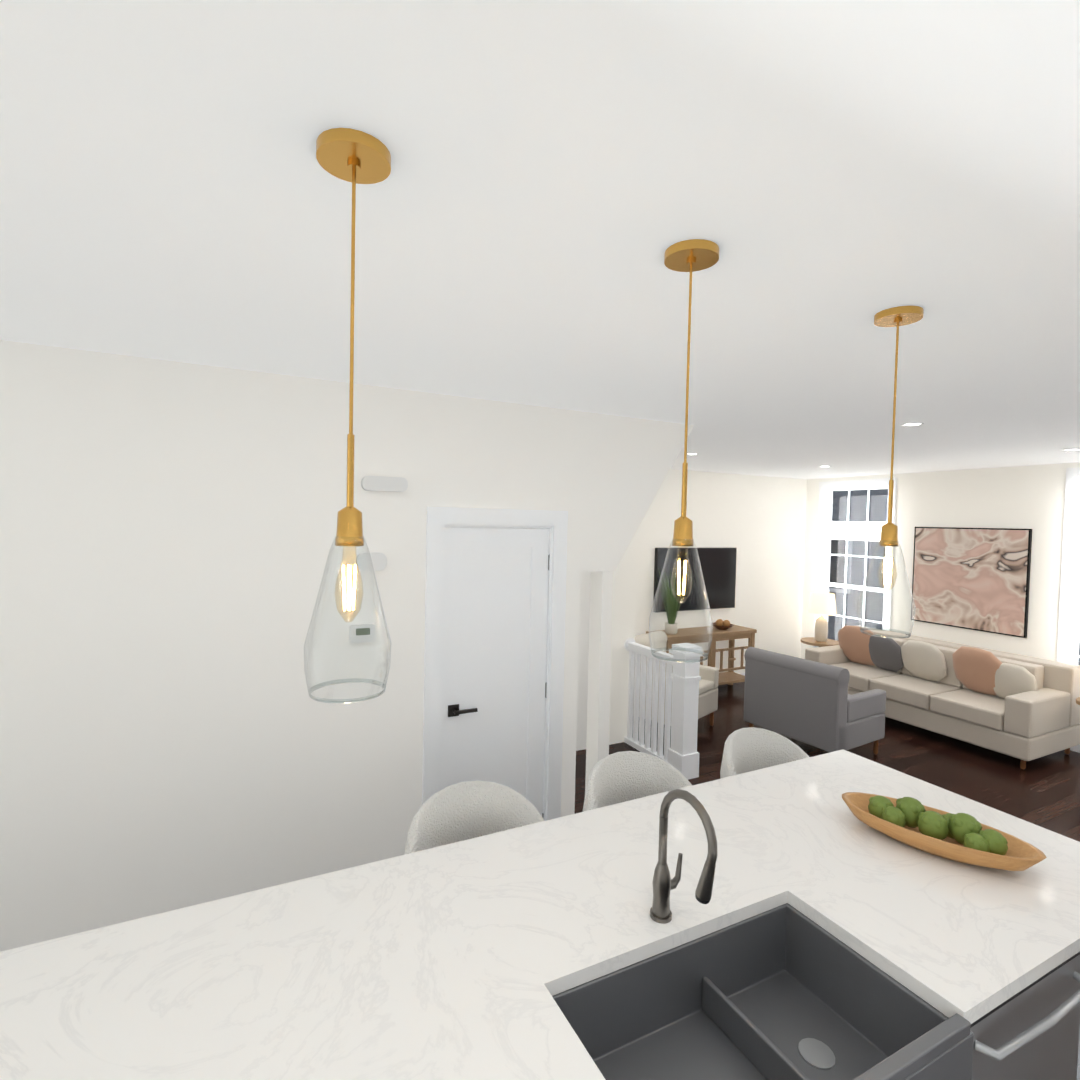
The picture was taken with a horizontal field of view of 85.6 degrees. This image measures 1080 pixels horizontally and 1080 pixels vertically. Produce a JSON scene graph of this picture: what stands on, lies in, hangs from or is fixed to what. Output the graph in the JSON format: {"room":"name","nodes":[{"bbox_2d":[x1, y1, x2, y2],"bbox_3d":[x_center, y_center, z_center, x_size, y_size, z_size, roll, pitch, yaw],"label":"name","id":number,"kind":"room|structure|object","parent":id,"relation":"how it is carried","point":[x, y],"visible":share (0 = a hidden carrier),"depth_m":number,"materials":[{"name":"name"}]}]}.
{"room":"kitchen","nodes":[
{"label":"kitchen","id":0,"kind":"room"},
{"bbox_2d":[0,340,583,951],"bbox_3d":[-1.881,0.571,2.583,4.700,2.740,0.120,0,2,-27],"label":"wall","id":1,"kind":"structure","parent":0,"point":[174,734],"depth_m":2.69,"materials":[{"name":"white paint"}]},
{"bbox_2d":[349,624,374,643],"bbox_3d":[-0.910,0.480,2.991,0.125,0.090,0.027,0,2,-27],"label":"thermostat","id":2,"kind":"object","parent":1,"relation":"attached to","point":[363,631],"depth_m":2.98,"materials":[{"name":"white plastic"}]},
{"bbox_2d":[356,552,386,570],"bbox_3d":[-0.864,0.111,2.992,0.150,0.095,0.038,0,2,-27],"label":"smoke detector","id":3,"kind":"object","parent":1,"relation":"attached to","point":[379,561],"visible":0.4,"depth_m":2.98,"materials":[{"name":"white plastic"}]},
{"bbox_2d":[361,476,407,491],"bbox_3d":[-0.801,-0.289,3.005,0.230,0.075,0.040,0,2,-27],"label":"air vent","id":4,"kind":"object","parent":1,"relation":"in","point":[384,483],"visible":0.96,"depth_m":2.98,"materials":[{"name":"white plastic"}]},
{"bbox_2d":[422,507,567,820],"bbox_3d":[-0.272,0.886,3.407,0.860,2.130,0.138,0,2,-27],"label":"door frame","id":5,"kind":"structure","parent":1,"relation":"attached to","point":[439,519],"depth_m":3.31,"materials":[{"name":"white wood"}]},
{"bbox_2d":[441,527,549,817],"bbox_3d":[-0.245,0.936,3.372,0.660,2.010,0.088,0,2,-27],"label":"closet door","id":6,"kind":"structure","parent":1,"relation":"in","point":[494,649],"depth_m":3.37,"materials":[{"name":"white wood"}]},
{"bbox_2d":[0,0,1079,478],"bbox_3d":[0.927,-0.801,3.034,10.100,0.100,7.018,0,2,-27],"label":"ceiling","id":7,"kind":"structure","parent":0,"point":[830,178],"depth_m":1.25,"materials":[{"name":"white paint"}]},
{"bbox_2d":[304,128,390,703],"bbox_3d":[-0.354,-0.213,1.092,0.158,1.007,0.158,0,2,-27],"label":"pendant light","id":8,"kind":"object","parent":7,"relation":"hanging from","point":[354,156],"visible":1,"depth_m":1.08,"materials":[{"name":"clear glass"}]},
{"bbox_2d":[649,239,718,662],"bbox_3d":[0.363,-0.209,1.458,0.158,1.007,0.158,0,2,-27],"label":"pendant light","id":9,"kind":"object","parent":7,"relation":"hanging from","point":[692,255],"visible":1,"depth_m":1.45,"materials":[{"name":"clear glass"}]},
{"bbox_2d":[858,306,923,637],"bbox_3d":[1.107,-0.204,1.837,0.158,1.007,0.158,0,2,-27],"label":"pendant light","id":10,"kind":"object","parent":7,"relation":"hanging from","point":[897,317],"visible":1,"depth_m":1.83,"materials":[{"name":"clear glass"}]},
{"bbox_2d":[901,423,923,425],"bbox_3d":[2.379,-0.739,3.730,0.123,0.003,0.122,0,2,-36],"label":"recessed light","id":11,"kind":"object","parent":7,"relation":"in","point":[911,424],"depth_m":3.73,"materials":[{"name":"white"}]},
{"bbox_2d":[1061,449,1079,450],"bbox_3d":[4.286,-0.727,4.702,0.122,0.003,0.122,2,2,18],"label":"recessed light","id":12,"kind":"object","parent":7,"relation":"in","point":[1063,449],"depth_m":4.70,"materials":[{"name":"white"}]},
{"bbox_2d":[585,571,613,791],"bbox_3d":[0.378,1.075,3.767,0.083,1.759,0.140,0,2,-27],"label":"wall pillar","id":13,"kind":"structure","parent":0,"point":[599,662],"depth_m":3.71,"materials":[{"name":"white paint"}]},
{"bbox_2d":[576,531,637,750],"bbox_3d":[0.244,0.535,5.197,1.460,2.740,0.050,0,2,-27],"label":"wall","id":14,"kind":"structure","parent":0,"point":[624,601],"depth_m":5.43,"materials":[{"name":"white paint"}]},
{"bbox_2d":[580,412,693,571],"bbox_3d":[0.330,-0.318,4.389,0.870,0.980,1.400,0,2,-27],"label":"wall","id":15,"kind":"structure","parent":0,"point":[628,462],"depth_m":3.69,"materials":[{"name":"white paint"}]},
{"bbox_2d":[635,469,806,672],"bbox_3d":[1.433,0.499,7.149,5.350,2.740,0.150,0,2,-27],"label":"wall","id":16,"kind":"structure","parent":0,"point":[758,522],"depth_m":7.70,"materials":[{"name":"white paint"}]},
{"bbox_2d":[653,548,736,612],"bbox_3d":[1.959,0.486,7.305,1.290,0.780,0.046,0,2,-27],"label":"wall-mounted tv","id":17,"kind":"object","parent":16,"relation":"attached to","point":[718,567],"visible":0.64,"depth_m":7.31,"materials":[{"name":"black"}]},
{"bbox_2d":[574,682,1079,841],"bbox_3d":[0.864,2.037,3.125,10.100,0.100,7.018,0,2,-27],"label":"floor","id":18,"kind":"structure","parent":0,"point":[1043,791],"depth_m":5.11,"materials":[{"name":"brown wood"}]},
{"bbox_2d":[404,780,544,854],"bbox_3d":[-0.233,1.509,2.288,0.629,0.962,0.497,0,2,-27],"label":"stool","id":19,"kind":"object","parent":18,"relation":"on","point":[459,812],"visible":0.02,"depth_m":2.44,"materials":[{"name":"white fabric"}]},
{"bbox_2d":[583,751,691,811],"bbox_3d":[0.480,1.514,2.652,0.629,0.962,0.497,0,2,-27],"label":"stool","id":20,"kind":"object","parent":18,"relation":"on","point":[619,777],"visible":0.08,"depth_m":2.81,"materials":[{"name":"white fabric"}]},
{"bbox_2d":[624,638,703,779],"bbox_3d":[1.035,1.389,5.109,0.200,1.075,0.890,0,2,-27],"label":"stair railing","id":21,"kind":"object","parent":18,"relation":"on","point":[681,754],"visible":0.85,"depth_m":4.98,"materials":[{"name":"white wood"}]},
{"bbox_2d":[633,631,718,725],"bbox_3d":[1.284,1.461,5.977,0.785,0.885,0.800,3,3,43],"label":"armchair","id":22,"kind":"object","parent":18,"relation":"on","point":[708,694],"visible":0.23,"depth_m":5.95,"materials":[{"name":"cream fabric"},{"name":"walnut wood"}]},
{"bbox_2d":[646,624,756,684],"bbox_3d":[1.972,1.492,7.124,1.400,0.780,0.400,0,2,-27],"label":"console table","id":23,"kind":"object","parent":18,"relation":"on","point":[731,635],"visible":0.5,"depth_m":7.08,"materials":[{"name":"brown wood"}]},
{"bbox_2d":[651,567,695,634],"bbox_3d":[1.575,0.668,6.780,0.725,0.872,0.518,0,2,-27],"label":"grass plant","id":24,"kind":"object","parent":23,"relation":"on","point":[671,625],"depth_m":6.79,"materials":[{"name":"green plant"}]},
{"bbox_2d":[711,619,733,629],"bbox_3d":[2.259,1.045,7.228,0.276,0.120,0.280,0,2,-27],"label":"decorative bowl","id":25,"kind":"object","parent":23,"relation":"on","point":[720,624],"visible":0.98,"depth_m":7.17,"materials":[{"name":"brown wood"}]},
{"bbox_2d":[720,727,808,778],"bbox_3d":[1.219,1.518,3.028,0.629,0.962,0.497,0,2,-27],"label":"stool","id":26,"kind":"object","parent":18,"relation":"on","point":[748,749],"visible":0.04,"depth_m":3.19,"materials":[{"name":"white fabric"}]},
{"bbox_2d":[743,647,885,753],"bbox_3d":[2.565,1.506,5.493,0.785,0.885,0.950,0,2,-32],"label":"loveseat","id":27,"kind":"object","parent":18,"relation":"on","point":[813,703],"visible":0.85,"depth_m":5.17,"materials":[{"name":"grey fabric"}]},
{"bbox_2d":[800,637,838,646],"bbox_3d":[3.626,1.606,7.556,0.480,0.600,0.480,0,2,-27],"label":"side table","id":28,"kind":"object","parent":18,"relation":"on","point":[812,641],"visible":0.44,"depth_m":7.46,"materials":[{"name":"brown wood"}]},
{"bbox_2d":[808,592,836,641],"bbox_3d":[3.640,0.996,7.536,0.340,0.620,0.340,0,2,-27],"label":"table lamp","id":29,"kind":"object","parent":28,"relation":"on","point":[822,603],"visible":1,"depth_m":7.46,"materials":[{"name":"white fabric"}]},
{"bbox_2d":[805,625,1079,768],"bbox_3d":[4.089,1.496,6.186,0.980,0.928,2.250,0,2,-27],"label":"sofa","id":30,"kind":"object","parent":18,"relation":"on","point":[1023,708],"visible":0.9,"depth_m":5.62,"materials":[{"name":"beige fabric"}]},
{"bbox_2d":[1077,1026,1079,1079],"bbox_3d":[1.643,1.596,2.224,0.555,0.874,0.835,0,2,-27],"label":"base cabinet","id":31,"kind":"object","parent":18,"relation":"on","point":[1078,1070],"visible":0.04,"depth_m":1.71,"materials":[{"name":"white wood"}]},
{"bbox_2d":[0,749,1079,1079],"bbox_3d":[0.162,1.123,1.639,3.790,0.040,1.209,0,2,-27],"label":"countertop","id":32,"kind":"structure","parent":31,"relation":"on","point":[468,959],"depth_m":1.61,"materials":[{"name":"stone"}]},
{"bbox_2d":[650,789,717,923],"bbox_3d":[0.419,0.903,1.635,0.106,0.412,0.244,0,2,-27],"label":"faucet","id":33,"kind":"object","parent":32,"relation":"on","point":[663,883],"visible":1,"depth_m":1.69,"materials":[{"name":"black metal"}]},
{"bbox_2d":[842,792,1046,870],"bbox_3d":[1.435,1.044,2.126,0.621,0.143,0.270,3,3,43],"label":"dough bowl","id":34,"kind":"object","parent":32,"relation":"on","point":[957,837],"visible":1,"depth_m":2.07,"materials":[{"name":"brown wood"}]},
{"bbox_2d":[552,903,973,1079],"bbox_3d":[0.511,1.259,1.426,0.896,0.263,0.535,0,2,-27],"label":"sink","id":35,"kind":"object","parent":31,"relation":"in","point":[786,991],"visible":0.96,"depth_m":1.59,"materials":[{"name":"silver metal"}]},
{"bbox_2d":[970,952,1079,1079],"bbox_3d":[1.176,1.599,1.833,0.615,0.864,0.689,0,2,-27],"label":"dishwasher","id":36,"kind":"object","parent":31,"relation":"in","point":[1030,1032],"visible":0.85,"depth_m":1.57,"materials":[{"name":"stainless steel"},{"name":"plastic"}]},
{"bbox_2d":[800,462,1079,663],"bbox_3d":[4.693,0.594,6.477,0.150,2.740,4.410,0,2,-27],"label":"wall","id":37,"kind":"structure","parent":0,"point":[1032,497],"depth_m":6.23,"materials":[{"name":"white paint"}]},
{"bbox_2d":[813,478,896,647],"bbox_3d":[4.078,0.389,7.575,0.150,2.320,1.090,0,2,-27],"label":"window","id":38,"kind":"structure","parent":37,"relation":"in","point":[859,531],"depth_m":7.64,"materials":[{"name":"white wood"}]},
{"bbox_2d":[911,527,1031,637],"bbox_3d":[4.649,0.416,6.357,0.036,1.100,1.130,0,2,-27],"label":"picture","id":39,"kind":"object","parent":37,"relation":"attached to","point":[977,579],"visible":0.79,"depth_m":6.28,"materials":[{"name":"pink paper"}]},
{"bbox_2d":[1057,468,1079,664],"bbox_3d":[5.289,0.493,5.198,0.150,2.320,1.050,0,2,-27],"label":"window","id":40,"kind":"structure","parent":37,"relation":"in","point":[1069,530],"depth_m":5.57,"materials":[{"name":"white"}]},
{"bbox_2d":[1070,745,1079,752],"bbox_3d":[4.710,1.917,6.246,0.015,0.110,4.480,0,2,-27],"label":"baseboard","id":41,"kind":"structure","parent":37,"relation":"attached to","point":[1076,748],"depth_m":5.52,"materials":[{"name":"white"}]},
{"label":"outside","id":42,"kind":"structure","parent":0,"visible":0},
{"bbox_3d":[27.544,5.144,20.001,52.200,0.200,70.000,0,2,-27],"label":"ground","id":43,"kind":"structure","parent":42,"visible":0},
{"bbox_2d":[827,489,1079,664],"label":"window","id":44,"kind":"structure","parent":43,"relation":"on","point":[838,569],"depth_m":12.00,"materials":[{"name":"grey"}]}
]}

